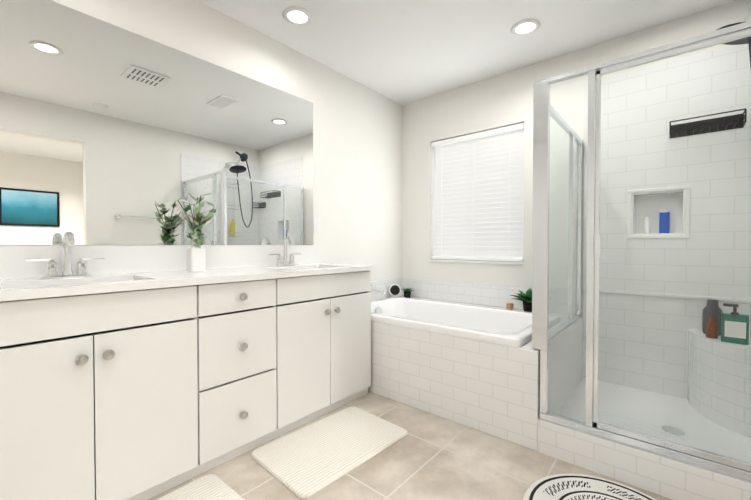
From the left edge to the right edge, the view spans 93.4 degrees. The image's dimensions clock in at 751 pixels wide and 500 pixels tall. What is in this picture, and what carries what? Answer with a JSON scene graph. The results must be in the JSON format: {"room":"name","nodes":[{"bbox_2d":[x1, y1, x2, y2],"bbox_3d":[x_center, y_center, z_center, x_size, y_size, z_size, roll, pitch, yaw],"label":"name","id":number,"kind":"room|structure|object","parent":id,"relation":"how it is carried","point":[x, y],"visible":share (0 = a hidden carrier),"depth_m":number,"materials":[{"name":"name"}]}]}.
{"room":"bathroom","nodes":[
{"label":"bathroom","id":0,"kind":"room"},
{"bbox_2d":[0,243,319,278],"bbox_3d":[-1.186,0.044,1.884,0.014,0.138,2.304,1,1,40],"label":"backsplash","id":1,"kind":"structure","parent":0,"relation":"attached to","point":[106,259],"depth_m":1.87,"materials":[{"name":"white stone"}]},
{"bbox_2d":[0,0,401,280],"bbox_3d":[-1.023,-0.231,2.178,0.120,2.440,4.170,1,1,40],"label":"wall","id":2,"kind":"structure","parent":0,"point":[357,168],"depth_m":2.85,"materials":[{"name":"white paint"}]},
{"bbox_2d":[0,0,312,244],"bbox_3d":[-1.207,-0.569,1.857,0.006,1.085,2.250,1,1,40],"label":"mirror","id":3,"kind":"object","parent":2,"relation":"attached to","point":[110,134],"visible":1,"depth_m":1.81,"materials":[{"name":"silver metal"}]},
{"bbox_2d":[313,217,320,232],"bbox_3d":[-0.454,-0.194,2.752,0.008,0.120,0.070,1,1,40],"label":"switch plate","id":4,"kind":"object","parent":2,"relation":"attached to","point":[316,224],"visible":1,"depth_m":2.75,"materials":[{"name":"white plastic"}]},
{"bbox_2d":[148,391,670,499],"bbox_3d":[0.042,1.052,1.295,2.910,0.100,4.170,1,1,40],"label":"floor","id":5,"kind":"structure","parent":0,"point":[429,456],"depth_m":1.61,"materials":[{"name":"tile"}]},
{"bbox_2d":[0,263,373,499],"bbox_3d":[-0.961,0.571,1.712,0.588,0.849,2.280,1,1,40],"label":"bathroom vanity","id":6,"kind":"object","parent":5,"relation":"on","point":[137,372],"depth_m":1.44,"materials":[{"name":"white wood"}]},
{"bbox_2d":[0,267,303,294],"bbox_3d":[-1.165,0.134,1.474,0.576,0.030,1.704,1,1,40],"label":"countertop","id":7,"kind":"structure","parent":6,"relation":"on","point":[210,272],"depth_m":1.74,"materials":[{"name":"white stone"}]},
{"bbox_2d":[24,231,91,278],"bbox_3d":[-1.340,0.020,1.510,0.111,0.198,0.211,1,1,40],"label":"faucet","id":8,"kind":"object","parent":7,"relation":"on","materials":[{"name":"silver metal"}]},
{"bbox_2d":[4,279,151,294],"bbox_3d":[-1.162,0.212,1.393,0.314,0.147,0.464,1,1,40],"label":"sink","id":9,"kind":"object","parent":7,"relation":"in","point":[9,288],"depth_m":1.32,"materials":[{"name":"white ceramic"}]},
{"bbox_2d":[178,193,218,271],"bbox_3d":[-0.909,-0.097,1.877,0.182,0.418,0.219,1,1,40],"label":"vase","id":10,"kind":"object","parent":7,"relation":"on","point":[195,257],"visible":1,"depth_m":1.85,"materials":[{"name":"green leaf"},{"name":"white ceramic"}]},
{"bbox_2d":[268,236,300,265],"bbox_3d":[-0.593,0.006,2.393,0.111,0.198,0.258,1,1,40],"label":"faucet","id":11,"kind":"object","parent":6,"relation":"on","point":[279,262],"depth_m":2.40,"materials":[{"name":"silver metal"}]},
{"bbox_2d":[157,474,244,499],"bbox_3d":[-0.771,0.997,1.163,0.460,0.013,0.700,1,1,39],"label":"mat","id":12,"kind":"object","parent":5,"relation":"on","point":[211,487],"visible":0.91,"depth_m":1.45,"materials":[{"name":"beige fabric"}]},
{"bbox_2d":[251,406,407,497],"bbox_3d":[-0.215,0.987,1.820,0.460,0.013,0.700,1,1,43],"label":"mat","id":13,"kind":"object","parent":5,"relation":"on","point":[310,460],"visible":0.92,"depth_m":1.74,"materials":[{"name":"beige fabric"}]},
{"bbox_2d":[368,278,582,450],"bbox_3d":[0.536,0.639,2.684,1.618,0.685,1.098,1,1,40],"label":"tub","id":14,"kind":"object","parent":5,"relation":"on","point":[465,354],"visible":0.65,"depth_m":2.15,"materials":[{"name":"tile"}]},
{"bbox_2d":[388,284,400,296],"bbox_3d":[0.185,0.398,3.404,0.094,0.145,0.106,1,1,40],"label":"round speaker","id":15,"kind":"object","parent":14,"relation":"on","point":[394,290],"visible":0.96,"depth_m":3.39},
{"bbox_2d":[401,287,414,297],"bbox_3d":[0.315,0.416,3.464,0.158,0.106,0.137,1,1,40],"label":"succulent plant","id":16,"kind":"object","parent":14,"relation":"on","point":[407,293],"visible":0.92,"depth_m":3.44,"materials":[{"name":"green plant"}]},
{"bbox_2d":[506,303,513,309],"bbox_3d":[1.071,0.452,2.820,0.056,0.054,0.056,1,1,40],"label":"candle jar","id":17,"kind":"object","parent":14,"relation":"on","point":[509,306],"visible":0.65,"depth_m":2.80,"materials":[{"name":"beige wax"}]},
{"bbox_2d":[510,288,531,311],"bbox_3d":[1.176,0.388,2.667,0.292,0.186,0.268,1,1,40],"label":"succulent plant","id":18,"kind":"object","parent":14,"relation":"on","point":[526,298],"visible":0.6,"depth_m":2.63,"materials":[{"name":"green plant"}]},
{"bbox_2d":[523,474,655,499],"bbox_3d":[0.852,0.996,1.270,0.600,0.011,0.600,0,1,20],"label":"round rug","id":19,"kind":"object","parent":5,"relation":"on","point":[569,487],"visible":1,"depth_m":1.46,"materials":[{"name":"white fabric"}]},
{"bbox_2d":[532,13,750,499],"bbox_3d":[1.567,-0.170,1.853,1.084,2.328,1.190,1,1,40],"label":"shower","id":20,"kind":"object","parent":5,"relation":"on","point":[696,445],"visible":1,"depth_m":1.74,"materials":[{"name":"tile"}]},
{"bbox_2d":[644,217,649,233],"bbox_3d":[1.811,-0.166,2.361,0.034,0.112,0.034,1,1,40],"label":"bottle","id":21,"kind":"object","parent":20,"relation":"in","point":[646,225],"depth_m":2.35,"materials":[{"name":"white plastic"}]},
{"bbox_2d":[659,209,669,232],"bbox_3d":[1.883,-0.186,2.307,0.052,0.155,0.028,1,1,40],"label":"bottle","id":22,"kind":"object","parent":20,"relation":"in","point":[663,227],"depth_m":2.30,"materials":[{"name":"blue plastic"}]},
{"bbox_2d":[706,317,717,338],"bbox_3d":[1.888,0.435,1.986,0.052,0.111,0.052,1,1,40],"label":"bottle","id":23,"kind":"object","parent":20,"relation":"on","point":[711,331],"depth_m":1.97,"materials":[{"name":"brown"}]},
{"bbox_2d":[702,299,722,335],"bbox_3d":[1.964,0.389,2.063,0.086,0.201,0.086,1,1,40],"label":"bottle","id":24,"kind":"object","parent":20,"relation":"on","point":[707,309],"depth_m":2.04,"materials":[{"name":"grey plastic"}]},
{"bbox_2d":[721,303,748,344],"bbox_3d":[1.911,0.390,1.883,0.104,0.204,0.044,1,1,40],"label":"pump bottle","id":25,"kind":"object","parent":20,"relation":"on","point":[739,324],"depth_m":1.87,"materials":[{"name":"teal plastic"}]},
{"bbox_2d":[198,0,735,104],"bbox_3d":[0.042,-1.488,1.259,2.910,0.100,4.170,1,1,40],"label":"ceiling","id":26,"kind":"structure","parent":0,"point":[402,52],"depth_m":2.35,"materials":[{"name":"white paint"}]},
{"bbox_2d":[283,7,311,25],"bbox_3d":[-0.483,-1.446,2.195,0.180,0.010,0.180,1,1,40],"label":"recessed light","id":27,"kind":"object","parent":26,"relation":"in","point":[299,16],"visible":1,"depth_m":2.19,"materials":[{"name":"white plastic"}]},
{"bbox_2d":[510,19,539,35],"bbox_3d":[0.976,-1.448,2.309,0.180,0.010,0.180,1,1,40],"label":"recessed light","id":28,"kind":"object","parent":26,"relation":"in","point":[524,27],"visible":1,"depth_m":2.31,"materials":[{"name":"white plastic"}]},
{"bbox_2d":[402,0,750,316],"bbox_3d":[1.340,-0.240,2.811,2.670,2.440,0.150,1,1,40],"label":"wall","id":29,"kind":"structure","parent":0,"point":[500,101],"depth_m":2.93,"materials":[{"name":"white paint"}]},
{"bbox_2d":[429,260,522,264],"bbox_3d":[0.877,0.105,3.151,0.870,0.020,0.087,1,1,40],"label":"window sill","id":30,"kind":"structure","parent":29,"relation":"attached to","point":[492,262],"depth_m":3.07,"materials":[{"name":"white plastic"}]},
{"bbox_2d":[432,123,523,260],"bbox_3d":[0.877,-0.468,3.141,0.852,1.111,0.067,1,1,40],"label":"window blind","id":31,"kind":"object","parent":29,"relation":"attached to","point":[478,199],"visible":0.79,"depth_m":3.10,"materials":[{"name":"white plastic"}]},
{"bbox_2d":[442,222,523,261],"bbox_3d":[0.920,-0.470,3.193,0.870,1.130,0.045,1,1,40],"label":"window","id":32,"kind":"structure","parent":29,"relation":"in","point":[486,257],"depth_m":3.12,"materials":[{"name":"white plastic"}]},
{"bbox_2d":[582,44,750,398],"bbox_3d":[1.904,-0.131,2.223,1.048,2.120,0.020,1,1,40],"label":"tiled wall","id":33,"kind":"structure","parent":29,"relation":"attached to","point":[670,158],"depth_m":2.25,"materials":[{"name":"white tile"}]}
]}

